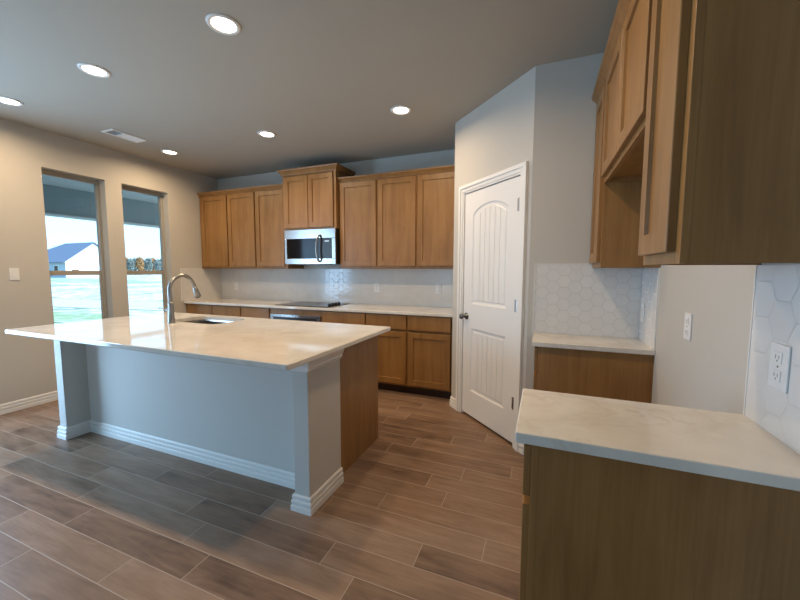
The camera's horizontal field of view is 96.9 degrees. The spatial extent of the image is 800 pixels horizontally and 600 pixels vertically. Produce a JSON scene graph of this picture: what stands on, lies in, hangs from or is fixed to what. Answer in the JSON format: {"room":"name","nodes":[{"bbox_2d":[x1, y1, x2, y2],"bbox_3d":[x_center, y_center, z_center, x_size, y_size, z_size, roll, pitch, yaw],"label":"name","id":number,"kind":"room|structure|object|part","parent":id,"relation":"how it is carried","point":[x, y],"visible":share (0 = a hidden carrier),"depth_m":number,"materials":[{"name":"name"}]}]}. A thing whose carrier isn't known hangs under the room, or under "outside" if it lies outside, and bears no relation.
{"room":"kitchen","nodes":[
{"label":"kitchen","id":0,"kind":"room"},
{"bbox_2d":[0,118,217,403],"bbox_3d":[-4.448,-0.162,1.655,0.160,2.735,8.770,2,5,22],"label":"wall","id":1,"kind":"structure","parent":0,"point":[27,364],"depth_m":3.59,"materials":[{"name":"beige paint"}]},
{"bbox_2d":[9,268,19,279],"bbox_3d":[-3.666,-0.246,3.373,0.009,0.116,0.070,2,5,22],"label":"light switch","id":2,"kind":"object","parent":1,"relation":"attached to","point":[13,272],"visible":1,"depth_m":3.37,"materials":[{"name":"white plastic"}]},
{"bbox_2d":[0,390,57,414],"bbox_3d":[-3.448,0.967,4.016,0.018,0.095,2.210,2,5,22],"label":"baseboard","id":3,"kind":"structure","parent":1,"relation":"attached to","point":[5,408],"depth_m":3.49,"materials":[{"name":"white paint"}]},
{"bbox_2d":[41,169,107,320],"bbox_3d":[-3.588,-0.319,3.918,0.055,2.073,0.552,2,5,22],"label":"window","id":4,"kind":"structure","parent":1,"relation":"in","point":[102,280],"depth_m":4.09,"materials":[{"name":"beige plastic"}]},
{"bbox_3d":[-3.585,-0.299,3.919,0.041,0.050,0.492,2,5,22],"label":"meeting rail","id":5,"kind":"part","parent":4,"relation":"part of","materials":[{"name":"beige plastic"}]},
{"bbox_3d":[-3.581,0.192,3.958,0.022,0.948,0.492,2,5,22],"label":"sash","id":6,"kind":"part","parent":4,"relation":"part of","materials":[{"name":"glass"}]},
{"bbox_2d":[121,185,167,311],"bbox_3d":[-3.316,-0.375,4.593,0.055,2.073,0.560,2,5,22],"label":"window","id":7,"kind":"structure","parent":1,"relation":"in","point":[163,273],"depth_m":4.77,"materials":[{"name":"beige plastic"}]},
{"bbox_3d":[-3.313,-0.355,4.593,0.041,0.050,0.500,2,5,22],"label":"meeting rail","id":8,"kind":"part","parent":7,"relation":"part of","materials":[{"name":"beige plastic"}]},
{"bbox_3d":[-3.309,0.136,4.632,0.022,0.948,0.500,2,5,22],"label":"sash","id":9,"kind":"part","parent":7,"relation":"part of","materials":[{"name":"beige plastic"}]},
{"bbox_2d":[180,268,221,300],"bbox_3d":[-2.918,-0.236,5.246,0.008,0.461,0.676,2,5,22],"label":"tile backsplash","id":10,"kind":"structure","parent":1,"relation":"attached to","point":[208,282],"depth_m":5.24,"materials":[{"name":"beige tile"}]},
{"bbox_3d":[-2.985,-0.222,5.081,0.008,0.461,0.320,2,5,22],"label":"edge trim","id":11,"kind":"part","parent":10,"relation":"part of","materials":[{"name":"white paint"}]},
{"bbox_2d":[0,389,523,599],"bbox_3d":[-1.038,1.389,0.328,7.577,0.120,8.920,2,5,22],"label":"floor","id":12,"kind":"structure","parent":0,"point":[432,509],"depth_m":1.90,"materials":[{"name":"brown wood"}]},
{"bbox_2d":[186,303,212,314],"bbox_3d":[-2.675,0.471,5.231,0.516,0.884,0.630,2,5,22],"label":"base cabinet","id":13,"kind":"object","parent":12,"relation":"on","point":[191,308],"visible":0.21,"depth_m":4.90,"materials":[{"name":"brown wood"}]},
{"bbox_2d":[184,298,452,316],"bbox_3d":[-1.127,0.071,4.565,3.855,0.030,0.646,2,5,22],"label":"countertop","id":14,"kind":"structure","parent":13,"relation":"on","point":[362,308],"depth_m":4.21,"materials":[{"name":"stone"}]},
{"bbox_2d":[275,301,349,307],"bbox_3d":[-1.117,0.041,4.552,0.790,0.033,0.510,2,5,22],"label":"cooktop","id":15,"kind":"object","parent":14,"relation":"in","point":[299,303],"visible":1,"depth_m":4.47,"materials":[{"name":"black glass"}]},
{"bbox_2d":[53,336,377,515],"bbox_3d":[-1.453,0.676,2.819,2.492,0.884,0.990,2,5,22],"label":"kitchen island","id":16,"kind":"object","parent":12,"relation":"on","point":[300,428],"visible":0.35,"depth_m":2.45,"materials":[{"name":"paint"}]},
{"bbox_3d":[-2.645,0.660,2.978,0.092,0.884,0.332,2,5,22],"label":"corner post","id":17,"kind":"part","parent":16,"relation":"part of","materials":[{"name":"paint"}]},
{"bbox_3d":[-1.537,0.692,2.623,2.230,0.884,0.168,2,5,22],"label":"panel","id":18,"kind":"part","parent":16,"relation":"part of","materials":[{"name":"paint"}]},
{"bbox_2d":[5,312,390,370],"bbox_3d":[-1.489,0.228,2.692,2.569,0.030,1.217,2,5,22],"label":"island countertop","id":19,"kind":"structure","parent":16,"relation":"on","point":[279,344],"depth_m":2.36,"materials":[{"name":"stone"}]},
{"bbox_2d":[159,274,200,323],"bbox_3d":[-1.888,-0.024,3.057,0.147,0.408,0.310,2,5,22],"label":"kitchen faucet","id":20,"kind":"object","parent":19,"relation":"on","point":[171,316],"visible":1,"depth_m":2.93,"materials":[{"name":"silver metal"}]},
{"bbox_3d":[-1.853,-0.105,3.020,0.032,0.239,0.260,2,5,22],"label":"spout","id":21,"kind":"part","parent":20,"relation":"part of","materials":[{"name":"silver metal"}]},
{"bbox_2d":[184,319,233,323],"bbox_3d":[-1.696,0.299,3.141,0.608,0.188,0.378,2,5,22],"label":"sink","id":22,"kind":"object","parent":19,"relation":"in","point":[202,321],"visible":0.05,"depth_m":3.34,"materials":[{"name":"silver metal"}]},
{"bbox_3d":[-1.567,1.092,2.570,2.460,0.095,0.350,2,5,22],"label":"baseboard","id":23,"kind":"part","parent":16,"relation":"part of","materials":[{"name":"white paint"}]},
{"bbox_3d":[-0.485,0.737,2.115,0.102,0.884,0.332,2,5,22],"label":"corner post","id":24,"kind":"part","parent":16,"relation":"part of","materials":[{"name":"paint"}]},
{"bbox_3d":[-0.491,0.337,2.065,0.170,0.078,0.366,2,5,22],"label":"cap moulding","id":25,"kind":"part","parent":16,"relation":"part of","materials":[{"name":"white paint"}]},
{"bbox_3d":[-0.301,0.701,2.554,0.018,0.884,0.624,2,5,22],"label":"panel","id":26,"kind":"part","parent":16,"relation":"part of","materials":[{"name":"brown wood"}]},
{"bbox_2d":[212,305,241,316],"bbox_3d":[-2.199,0.488,5.041,0.507,0.884,0.630,2,5,22],"label":"base cabinet","id":27,"kind":"object","parent":12,"relation":"on","point":[223,310],"visible":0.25,"depth_m":4.72,"materials":[{"name":"brown wood"}]},
{"bbox_2d":[241,306,270,318],"bbox_3d":[-1.742,0.504,4.858,0.476,0.884,0.630,2,5,22],"label":"base cabinet","id":28,"kind":"object","parent":12,"relation":"on","point":[254,312],"visible":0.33,"depth_m":4.53,"materials":[{"name":"brown wood"}]},
{"bbox_2d":[270,308,321,321],"bbox_3d":[-1.159,0.524,4.636,0.769,0.884,0.610,2,5,22],"label":"base cabinet","id":29,"kind":"object","parent":12,"relation":"on","point":[273,310],"visible":0.13,"depth_m":4.31,"materials":[{"name":"brown wood"}]},
{"bbox_2d":[270,313,320,321],"bbox_3d":[-1.183,0.500,4.577,0.744,0.680,0.632,2,5,22],"label":"oven","id":30,"kind":"object","parent":29,"relation":"in","point":[272,315],"visible":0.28,"depth_m":4.30,"materials":[{"name":"silver metal"}]},
{"bbox_3d":[-1.277,0.255,4.321,0.650,0.080,0.018,2,5,22],"label":"control panel","id":31,"kind":"part","parent":30,"relation":"part of","materials":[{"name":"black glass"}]},
{"bbox_3d":[-1.269,0.142,4.329,0.701,0.072,0.020,2,5,22],"label":"rail","id":32,"kind":"part","parent":29,"relation":"part of","materials":[{"name":"brown wood"}]},
{"bbox_2d":[322,311,365,324],"bbox_3d":[-0.537,0.547,4.376,0.578,0.884,0.630,2,5,22],"label":"base cabinet","id":33,"kind":"object","parent":12,"relation":"on","point":[358,318],"visible":0.17,"depth_m":4.05,"materials":[{"name":"brown wood"}]},
{"bbox_2d":[366,313,409,392],"bbox_3d":[-0.040,0.565,4.177,0.492,0.884,0.630,2,5,22],"label":"base cabinet","id":34,"kind":"object","parent":12,"relation":"on","point":[392,344],"visible":0.41,"depth_m":3.87,"materials":[{"name":"brown wood"}]},
{"bbox_3d":[-0.154,0.236,3.866,0.475,0.146,0.020,2,5,22],"label":"drawer","id":35,"kind":"part","parent":34,"relation":"part of","materials":[{"name":"brown wood"}]},
{"bbox_3d":[-0.155,0.621,3.898,0.475,0.575,0.020,2,5,22],"label":"door","id":36,"kind":"part","parent":34,"relation":"part of","materials":[{"name":"brown wood"}]},
{"bbox_2d":[407,315,452,398],"bbox_3d":[0.425,0.582,3.991,0.509,0.884,0.630,2,5,22],"label":"base cabinet","id":37,"kind":"object","parent":12,"relation":"on","point":[429,338],"visible":0.73,"depth_m":3.71,"materials":[{"name":"brown wood"}]},
{"bbox_3d":[0.299,0.637,3.717,0.463,0.575,0.020,2,5,22],"label":"door","id":38,"kind":"part","parent":37,"relation":"part of","materials":[{"name":"brown wood"}]},
{"bbox_3d":[0.299,0.253,3.685,0.463,0.146,0.020,2,5,22],"label":"drawer","id":39,"kind":"part","parent":37,"relation":"part of","materials":[{"name":"brown wood"}]},
{"bbox_2d":[533,346,653,402],"bbox_3d":[1.196,0.725,2.299,0.627,0.884,0.342,2,5,22],"label":"base cabinet","id":40,"kind":"object","parent":12,"relation":"on","point":[611,375],"visible":0.34,"depth_m":2.11,"materials":[{"name":"brown wood"}]},
{"bbox_3d":[0.912,0.748,2.408,0.020,0.575,0.302,2,5,22],"label":"door","id":41,"kind":"part","parent":40,"relation":"part of","materials":[{"name":"brown wood"}]},
{"bbox_3d":[0.913,0.364,2.376,0.020,0.146,0.302,2,5,22],"label":"drawer","id":42,"kind":"part","parent":40,"relation":"part of","materials":[{"name":"brown wood"}]},
{"bbox_3d":[0.933,0.666,2.400,0.019,0.784,0.342,2,5,22],"label":"frame","id":43,"kind":"part","parent":40,"relation":"part of","materials":[{"name":"brown wood"}]},
{"bbox_2d":[532,332,654,355],"bbox_3d":[1.186,0.270,2.255,0.644,0.030,0.362,2,5,22],"label":"countertop","id":44,"kind":"structure","parent":40,"relation":"on","point":[564,341],"depth_m":2.17,"materials":[{"name":"stone"}]},
{"bbox_2d":[519,444,799,599],"bbox_3d":[0.702,0.827,1.073,0.627,0.884,0.368,2,5,22],"label":"base cabinet","id":45,"kind":"object","parent":12,"relation":"on","point":[593,527],"visible":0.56,"depth_m":0.89,"materials":[{"name":"brown wood"}]},
{"bbox_3d":[0.420,0.849,1.188,0.020,0.575,0.352,2,5,22],"label":"door","id":46,"kind":"part","parent":45,"relation":"part of","materials":[{"name":"brown wood"}]},
{"bbox_3d":[0.421,0.465,1.156,0.020,0.146,0.352,2,5,22],"label":"drawer","id":47,"kind":"part","parent":45,"relation":"part of","materials":[{"name":"brown wood"}]},
{"bbox_3d":[0.439,0.768,1.174,0.019,0.784,0.368,2,5,22],"label":"frame","id":48,"kind":"part","parent":45,"relation":"part of","materials":[{"name":"brown wood"}]},
{"bbox_2d":[515,388,799,490],"bbox_3d":[0.690,0.371,1.033,0.650,0.030,0.395,2,5,22],"label":"countertop","id":49,"kind":"structure","parent":45,"relation":"on","point":[732,446],"depth_m":0.95,"materials":[{"name":"stone"}]},
{"bbox_2d":[0,0,618,178],"bbox_3d":[-1.031,-1.471,0.088,7.577,0.150,8.920,2,5,22],"label":"ceiling","id":50,"kind":"structure","parent":0,"point":[326,77],"depth_m":2.46,"materials":[{"name":"paint"}]},
{"bbox_2d":[0,96,23,105],"bbox_3d":[-3.220,-1.633,2.914,0.184,0.008,0.184,2,5,22],"label":"recessed light","id":51,"kind":"object","parent":50,"relation":"in","point":[5,100],"visible":1,"depth_m":2.92,"materials":[{"name":"white"}]},
{"bbox_2d":[76,62,110,77],"bbox_3d":[-2.123,-1.593,2.464,0.184,0.008,0.184,2,5,22],"label":"recessed light","id":52,"kind":"object","parent":50,"relation":"in","point":[91,69],"visible":1,"depth_m":2.46,"materials":[{"name":"white"}]},
{"bbox_2d":[101,129,147,142],"bbox_3d":[-2.846,-1.695,3.672,0.180,0.008,0.340,2,5,22],"label":"ceiling vent","id":53,"kind":"object","parent":50,"relation":"in","point":[113,132],"visible":1,"depth_m":3.65,"materials":[{"name":"white metal"}]},
{"bbox_2d":[161,149,178,154],"bbox_3d":[-2.707,-1.738,4.175,0.184,0.008,0.184,2,5,22],"label":"recessed light","id":54,"kind":"object","parent":50,"relation":"in","point":[170,152],"visible":1,"depth_m":4.18,"materials":[{"name":"white"}]},
{"bbox_2d":[205,13,240,35],"bbox_3d":[-0.995,-1.552,2.002,0.184,0.008,0.184,2,5,22],"label":"recessed light","id":55,"kind":"object","parent":50,"relation":"in","point":[221,23],"visible":1,"depth_m":1.99,"materials":[{"name":"white paint"}]},
{"bbox_2d":[257,130,275,137],"bbox_3d":[-1.356,-1.688,3.616,0.184,0.008,0.184,2,5,22],"label":"recessed light","id":56,"kind":"object","parent":50,"relation":"in","point":[268,134],"visible":1,"depth_m":3.61,"materials":[{"name":"white"}]},
{"bbox_2d":[390,105,411,114],"bbox_3d":[0.009,-1.639,3.068,0.184,0.008,0.184,2,5,22],"label":"recessed light","id":57,"kind":"object","parent":50,"relation":"in","point":[399,109],"visible":1,"depth_m":3.06,"materials":[{"name":"white"}]},
{"bbox_2d":[217,149,454,268],"bbox_3d":[-0.256,-0.400,4.606,5.412,2.735,0.150,2,5,22],"label":"wall","id":58,"kind":"structure","parent":0,"point":[447,157],"depth_m":4.46,"materials":[{"name":"beige paint"}]},
{"bbox_2d":[199,195,229,268],"bbox_3d":[-2.606,-0.993,5.233,0.544,1.058,0.350,2,5,22],"label":"upper cabinet","id":59,"kind":"object","parent":58,"relation":"attached to","point":[213,209],"visible":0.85,"depth_m":5.08,"materials":[{"name":"brown wood"}]},
{"bbox_2d":[197,184,282,196],"bbox_3d":[-2.197,-1.487,4.838,1.560,0.053,0.040,2,5,22],"label":"crown molding","id":60,"kind":"structure","parent":59,"relation":"attached to","point":[277,186],"depth_m":4.82,"materials":[{"name":"brown wood"}]},
{"bbox_2d":[227,192,256,268],"bbox_3d":[-2.121,-0.976,5.039,0.499,1.058,0.350,2,5,22],"label":"upper cabinet","id":61,"kind":"object","parent":58,"relation":"attached to","point":[240,206],"visible":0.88,"depth_m":4.88,"materials":[{"name":"brown wood"}]},
{"bbox_2d":[255,189,303,268],"bbox_3d":[-1.649,-0.959,4.851,0.517,1.058,0.350,2,5,22],"label":"upper cabinet","id":62,"kind":"object","parent":58,"relation":"attached to","point":[270,241],"visible":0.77,"depth_m":4.71,"materials":[{"name":"brown wood"}]},
{"bbox_3d":[-1.724,-0.943,4.703,0.463,0.990,0.020,2,5,22],"label":"door","id":63,"kind":"part","parent":62,"relation":"part of","materials":[{"name":"brown wood"}]},
{"bbox_3d":[-1.703,-0.948,4.716,0.517,1.058,0.019,2,5,22],"label":"frame","id":64,"kind":"part","parent":62,"relation":"part of","materials":[{"name":"brown wood"}]},
{"bbox_2d":[282,170,348,230],"bbox_3d":[-1.056,-1.241,4.550,0.784,0.704,0.420,2,5,22],"label":"upper cabinet","id":65,"kind":"object","parent":58,"relation":"attached to","point":[310,200],"visible":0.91,"depth_m":4.34,"materials":[{"name":"brown wood"}]},
{"bbox_3d":[-1.299,-1.220,4.433,0.354,0.637,0.020,2,5,22],"label":"door","id":66,"kind":"part","parent":65,"relation":"part of","materials":[{"name":"brown wood"}]},
{"bbox_2d":[284,228,339,264],"bbox_3d":[-1.058,-0.671,4.563,0.754,0.430,0.483,2,5,22],"label":"microwave","id":67,"kind":"object","parent":65,"relation":"attached to","point":[309,246],"visible":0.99,"depth_m":4.38,"materials":[{"name":"silver metal"}]},
{"bbox_3d":[-1.217,-0.642,4.447,0.477,0.247,0.018,2,5,22],"label":"door glass","id":68,"kind":"part","parent":67,"relation":"part of","materials":[{"name":"black glass"}]},
{"bbox_3d":[-0.997,-0.628,4.315,0.071,0.340,0.035,-4,7,-43],"label":"handle","id":69,"kind":"part","parent":67,"relation":"part of","materials":[{"name":"silver metal"}]},
{"bbox_3d":[-0.905,-0.631,4.322,0.191,0.247,0.018,2,5,22],"label":"control panel","id":70,"kind":"part","parent":67,"relation":"part of","materials":[{"name":"black plastic"}]},
{"bbox_2d":[276,163,355,175],"bbox_3d":[-1.061,-1.599,4.506,0.884,0.066,0.450,2,5,22],"label":"crown molding","id":71,"kind":"structure","parent":65,"relation":"attached to","point":[332,166],"depth_m":4.32,"materials":[{"name":"brown wood"}]},
{"bbox_3d":[-0.963,-1.208,4.299,0.354,0.637,0.020,2,5,22],"label":"door","id":72,"kind":"part","parent":65,"relation":"part of","materials":[{"name":"brown wood"}]},
{"bbox_2d":[221,269,452,307],"bbox_3d":[-1.005,-0.196,4.840,3.849,0.457,0.006,2,5,22],"label":"tile backsplash","id":73,"kind":"structure","parent":58,"relation":"attached to","point":[404,287],"depth_m":4.73,"materials":[{"name":"white tile"}]},
{"bbox_2d":[374,283,378,291],"bbox_3d":[-0.300,-0.158,4.551,0.072,0.116,0.008,2,5,22],"label":"outlet","id":74,"kind":"object","parent":73,"relation":"attached to","point":[376,285],"visible":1,"depth_m":4.55,"materials":[{"name":"white plastic"}]},
{"bbox_2d":[436,284,441,293],"bbox_3d":[0.463,-0.135,4.246,0.072,0.116,0.008,2,5,22],"label":"outlet","id":75,"kind":"object","parent":73,"relation":"attached to","point":[438,286],"visible":1,"depth_m":4.24,"materials":[{"name":"white plastic"}]},
{"bbox_2d":[339,179,377,268],"bbox_3d":[-0.442,-0.916,4.368,0.509,1.058,0.350,2,5,22],"label":"upper cabinet","id":76,"kind":"object","parent":58,"relation":"attached to","point":[357,199],"visible":0.89,"depth_m":4.21,"materials":[{"name":"brown wood"}]},
{"bbox_2d":[337,165,454,182],"bbox_3d":[-0.044,-1.410,3.977,1.505,0.053,0.040,2,5,22],"label":"crown molding","id":77,"kind":"structure","parent":76,"relation":"attached to","point":[449,168],"depth_m":3.96,"materials":[{"name":"brown wood"}]},
{"bbox_2d":[377,175,417,268],"bbox_3d":[0.022,-0.900,4.182,0.488,1.058,0.350,2,5,22],"label":"upper cabinet","id":78,"kind":"object","parent":58,"relation":"attached to","point":[396,196],"visible":0.92,"depth_m":4.03,"materials":[{"name":"brown wood"}]},
{"bbox_2d":[417,171,454,268],"bbox_3d":[0.483,-0.883,3.998,0.505,1.058,0.350,2,5,22],"label":"upper cabinet","id":79,"kind":"object","parent":58,"relation":"attached to","point":[435,191],"visible":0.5,"depth_m":3.86,"materials":[{"name":"brown wood"}]},
{"bbox_2d":[451,66,535,397],"bbox_3d":[0.771,-0.264,3.007,0.115,2.735,1.018,-2,5,-23],"label":"wall","id":80,"kind":"structure","parent":0,"point":[496,136],"depth_m":2.78,"materials":[{"name":"beige paint"}]},
{"bbox_2d":[449,396,454,408],"bbox_3d":[0.523,1.016,3.534,0.044,0.095,0.156,-1,5,-10],"label":"baseboard","id":81,"kind":"structure","parent":80,"relation":"attached to","point":[452,400],"depth_m":3.52,"materials":[{"name":"white paint"}]},
{"bbox_2d":[459,176,519,441],"bbox_3d":[0.720,0.076,2.969,0.104,2.016,0.722,-2,5,-23],"label":"door","id":82,"kind":"structure","parent":80,"relation":"in","point":[491,212],"depth_m":2.94,"materials":[{"name":"white paint"}]},
{"bbox_3d":[0.581,0.149,3.256,0.069,0.064,0.064,-2,5,-23],"label":"knob","id":83,"kind":"part","parent":82,"relation":"part of","materials":[{"name":"silver metal"}]},
{"bbox_2d":[455,161,528,451],"bbox_3d":[0.774,0.047,2.994,0.139,2.118,0.866,-2,5,-23],"label":"trim","id":84,"kind":"structure","parent":80,"relation":"attached to","point":[522,169],"depth_m":2.67,"materials":[{"name":"white paint"}]},
{"bbox_2d":[526,53,603,388],"bbox_3d":[1.327,-0.213,2.416,0.834,2.735,0.115,2,5,22],"label":"wall","id":85,"kind":"structure","parent":0,"point":[565,110],"depth_m":2.39,"materials":[{"name":"beige paint"}]},
{"bbox_2d":[518,443,523,454],"bbox_3d":[0.933,1.094,2.618,0.140,0.095,0.043,4,6,37],"label":"baseboard","id":86,"kind":"structure","parent":85,"relation":"attached to","point":[521,445],"depth_m":2.63,"materials":[{"name":"white paint"}]},
{"bbox_2d":[532,263,641,338],"bbox_3d":[1.247,-0.002,2.399,0.643,0.488,0.009,2,5,22],"label":"tile backsplash","id":87,"kind":"structure","parent":85,"relation":"attached to","point":[576,298],"depth_m":2.39,"materials":[{"name":"white tile"}]},
{"bbox_3d":[1.113,-0.007,2.453,0.355,0.488,0.009,2,5,22],"label":"edge trim","id":88,"kind":"part","parent":87,"relation":"part of","materials":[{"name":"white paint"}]},
{"bbox_2d":[589,82,660,267],"bbox_3d":[1.344,-0.723,2.111,0.310,1.058,0.357,2,5,22],"label":"upper cabinet","id":89,"kind":"object","parent":85,"relation":"attached to","point":[616,206],"visible":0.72,"depth_m":2.00,"materials":[{"name":"brown wood"}]},
{"bbox_3d":[1.211,-0.731,2.169,0.020,1.003,0.317,2,5,22],"label":"door","id":90,"kind":"part","parent":89,"relation":"part of","materials":[{"name":"brown wood"}]},
{"bbox_3d":[1.227,-0.727,2.158,0.019,1.058,0.357,2,5,22],"label":"frame","id":91,"kind":"part","parent":89,"relation":"part of","materials":[{"name":"brown wood"}]},
{"bbox_2d":[651,263,799,413],"bbox_3d":[1.454,-0.163,1.817,0.150,2.735,3.769,2,5,22],"label":"wall","id":92,"kind":"structure","parent":0,"point":[708,371],"depth_m":1.39,"materials":[{"name":"beige paint"}]},
{"bbox_2d":[601,0,652,182],"bbox_3d":[1.101,-0.909,1.489,0.310,0.585,0.944,2,5,22],"label":"upper cabinet","id":93,"kind":"object","parent":92,"relation":"attached to","point":[627,75],"visible":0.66,"depth_m":1.47,"materials":[{"name":"brown wood"}]},
{"bbox_2d":[592,0,630,103],"bbox_3d":[1.083,-1.208,1.456,0.339,0.066,1.689,2,5,22],"label":"crown molding","id":94,"kind":"structure","parent":93,"relation":"attached to","point":[623,5],"depth_m":1.72,"materials":[{"name":"brown wood"}]},
{"bbox_3d":[1.051,-0.932,1.752,0.020,0.533,0.438,2,5,22],"label":"door","id":95,"kind":"part","parent":93,"relation":"part of","materials":[{"name":"brown wood"}]},
{"bbox_3d":[0.985,-0.913,1.535,0.019,0.585,0.944,2,5,22],"label":"frame","id":96,"kind":"part","parent":93,"relation":"part of","materials":[{"name":"brown wood"}]},
{"bbox_3d":[0.882,-0.897,1.334,0.020,0.533,0.438,2,5,22],"label":"door","id":97,"kind":"part","parent":93,"relation":"part of","materials":[{"name":"brown wood"}]},
{"bbox_2d":[638,268,660,349],"bbox_3d":[1.482,0.038,2.118,0.009,0.457,0.359,2,5,22],"label":"tile backsplash","id":98,"kind":"structure","parent":92,"relation":"attached to","point":[650,286],"depth_m":2.08,"materials":[{"name":"white tile"}]},
{"bbox_2d":[640,303,644,322],"bbox_3d":[1.513,0.080,2.216,0.009,0.118,0.070,2,5,22],"label":"light switch","id":99,"kind":"object","parent":98,"relation":"attached to","point":[642,304],"visible":1,"depth_m":2.20,"materials":[{"name":"white plastic"}]},
{"bbox_3d":[1.416,0.051,1.955,0.009,0.457,0.005,2,5,22],"label":"edge trim","id":100,"kind":"part","parent":98,"relation":"part of","materials":[{"name":"white paint"}]},
{"bbox_2d":[683,312,691,340],"bbox_3d":[1.249,0.115,1.542,0.008,0.116,0.072,2,5,22],"label":"outlet","id":101,"kind":"object","parent":92,"relation":"attached to","point":[688,317],"visible":1,"depth_m":1.53,"materials":[{"name":"white plastic"}]},
{"bbox_2d":[638,0,799,264],"bbox_3d":[0.862,-0.624,0.916,0.310,1.058,0.335,2,5,22],"label":"upper cabinet","id":102,"kind":"object","parent":92,"relation":"attached to","point":[721,174],"visible":1,"depth_m":0.81,"materials":[{"name":"brown wood"}]},
{"bbox_3d":[0.731,-0.632,0.978,0.020,1.003,0.282,2,5,22],"label":"door","id":103,"kind":"part","parent":102,"relation":"part of","materials":[{"name":"brown wood"}]},
{"bbox_3d":[0.746,-0.628,0.963,0.019,1.058,0.335,2,5,22],"label":"frame","id":104,"kind":"part","parent":102,"relation":"part of","materials":[{"name":"brown wood"}]},
{"bbox_2d":[743,264,799,453],"bbox_3d":[0.981,0.141,0.875,0.008,0.457,0.427,2,5,22],"label":"tile backsplash","id":105,"kind":"structure","parent":92,"relation":"attached to","point":[775,315],"depth_m":0.96,"materials":[{"name":"white tile"}]},
{"bbox_3d":[1.060,0.125,1.070,0.008,0.457,0.005,2,5,22],"label":"edge trim","id":106,"kind":"part","parent":105,"relation":"part of","materials":[{"name":"white paint"}]},
{"bbox_2d":[768,342,791,392],"bbox_3d":[0.997,0.176,0.934,0.008,0.120,0.078,2,5,22],"label":"outlet","id":107,"kind":"object","parent":105,"relation":"attached to","point":[780,355],"visible":1,"depth_m":0.93,"materials":[{"name":"white plastic"}]},
{"bbox_2d":[772,369,780,382],"bbox_3d":[0.994,0.200,0.937,0.002,0.030,0.034,2,5,22],"label":"receptacle","id":108,"kind":"object","parent":107,"relation":"attached to","point":[776,373],"depth_m":0.93,"materials":[{"name":"white plastic"}]},
{"bbox_2d":[773,351,782,364],"bbox_3d":[0.994,0.152,0.933,0.002,0.030,0.034,2,5,22],"label":"receptacle","id":109,"kind":"object","parent":107,"relation":"attached to","point":[777,355],"depth_m":0.93,"materials":[{"name":"white plastic"}]},
{"label":"outside","id":110,"kind":"structure","parent":0,"visible":0},
{"bbox_2d":[51,274,162,323],"bbox_3d":[-104.246,-6.623,95.525,255.172,0.200,340.000,2,5,22],"label":"ground","id":111,"kind":"structure","parent":110,"point":[147,292],"depth_m":23.50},
{"bbox_2d":[48,242,98,277],"bbox_3d":[-67.842,-8.125,72.404,18.600,6.810,10.000,2,5,22],"label":"house","id":112,"kind":"structure","parent":111,"relation":"on","point":[67,256],"depth_m":67.61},
{"bbox_2d":[126,258,134,270],"bbox_3d":[-75.990,-9.446,100.083,1.999,4.793,1.984,-1,5,-14],"label":"tree","id":113,"kind":"object","parent":111,"relation":"on","point":[130,265],"visible":0.98,"depth_m":99.59,"materials":[{"name":"green plant"}]},
{"bbox_2d":[135,257,144,270],"bbox_3d":[-75.086,-9.908,102.414,2.327,5.325,2.285,4,6,40],"label":"tree","id":114,"kind":"object","parent":111,"relation":"on","point":[139,263],"visible":0.98,"depth_m":101.85,"materials":[{"name":"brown plant"}]},
{"bbox_2d":[144,258,152,274],"bbox_3d":[-74.145,-10.019,104.712,2.183,5.167,2.113,0,5,4],"label":"tree","id":115,"kind":"object","parent":111,"relation":"on","point":[148,263],"visible":0.98,"depth_m":104.29,"materials":[{"name":"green plant"}]},
{"bbox_2d":[150,257,155,274],"bbox_3d":[-77.064,-10.612,110.757,2.327,5.325,2.285,3,6,31],"label":"tree","id":116,"kind":"object","parent":111,"relation":"on","point":[152,258],"visible":0.38,"depth_m":110.33,"materials":[{"name":"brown plant"}]},
{"bbox_2d":[153,259,160,274],"bbox_3d":[-73.180,-10.026,107.063,1.999,4.793,1.984,-3,6,-32],"label":"tree","id":117,"kind":"object","parent":111,"relation":"on","point":[157,265],"visible":0.98,"depth_m":106.54,"materials":[{"name":"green plant"}]},
{"bbox_3d":[-5.163,1.090,4.334,3.072,0.030,14.000,2,5,22],"label":"patio","id":118,"kind":"object","parent":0,"visible":0},
{"bbox_2d":[42,175,158,227],"bbox_3d":[-5.081,-0.390,4.448,3.102,2.900,14.500,2,5,22],"label":"porch roof","id":119,"kind":"structure","parent":118,"relation":"on","point":[63,198],"depth_m":6.35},
{"bbox_3d":[-6.398,-1.356,4.899,0.260,0.024,14.500,2,5,22],"label":"beam trim","id":120,"kind":"part","parent":119,"relation":"part of","materials":[{"name":"white paint"}]},
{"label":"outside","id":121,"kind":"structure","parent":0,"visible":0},
{"bbox_2d":[53,312,132,322],"bbox_3d":[-15.478,0.419,12.552,22.489,0.030,2.180,1,5,14],"label":"lawn","id":122,"kind":"structure","parent":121,"point":[59,317],"depth_m":11.24,"materials":[{"name":"green plant"}]},
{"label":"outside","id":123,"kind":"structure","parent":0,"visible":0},
{"bbox_2d":[52,299,162,310],"bbox_3d":[-28.667,-0.239,19.999,52.710,0.030,3.476,1,5,15],"label":"street","id":124,"kind":"structure","parent":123,"point":[65,303],"depth_m":15.08,"materials":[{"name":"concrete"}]},
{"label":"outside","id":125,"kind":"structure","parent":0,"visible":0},
{"bbox_2d":[50,277,161,282],"bbox_3d":[-70.477,-4.167,65.901,140.000,0.030,30.000,2,5,22],"label":"verge","id":126,"kind":"structure","parent":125,"point":[52,279],"depth_m":45.05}
]}

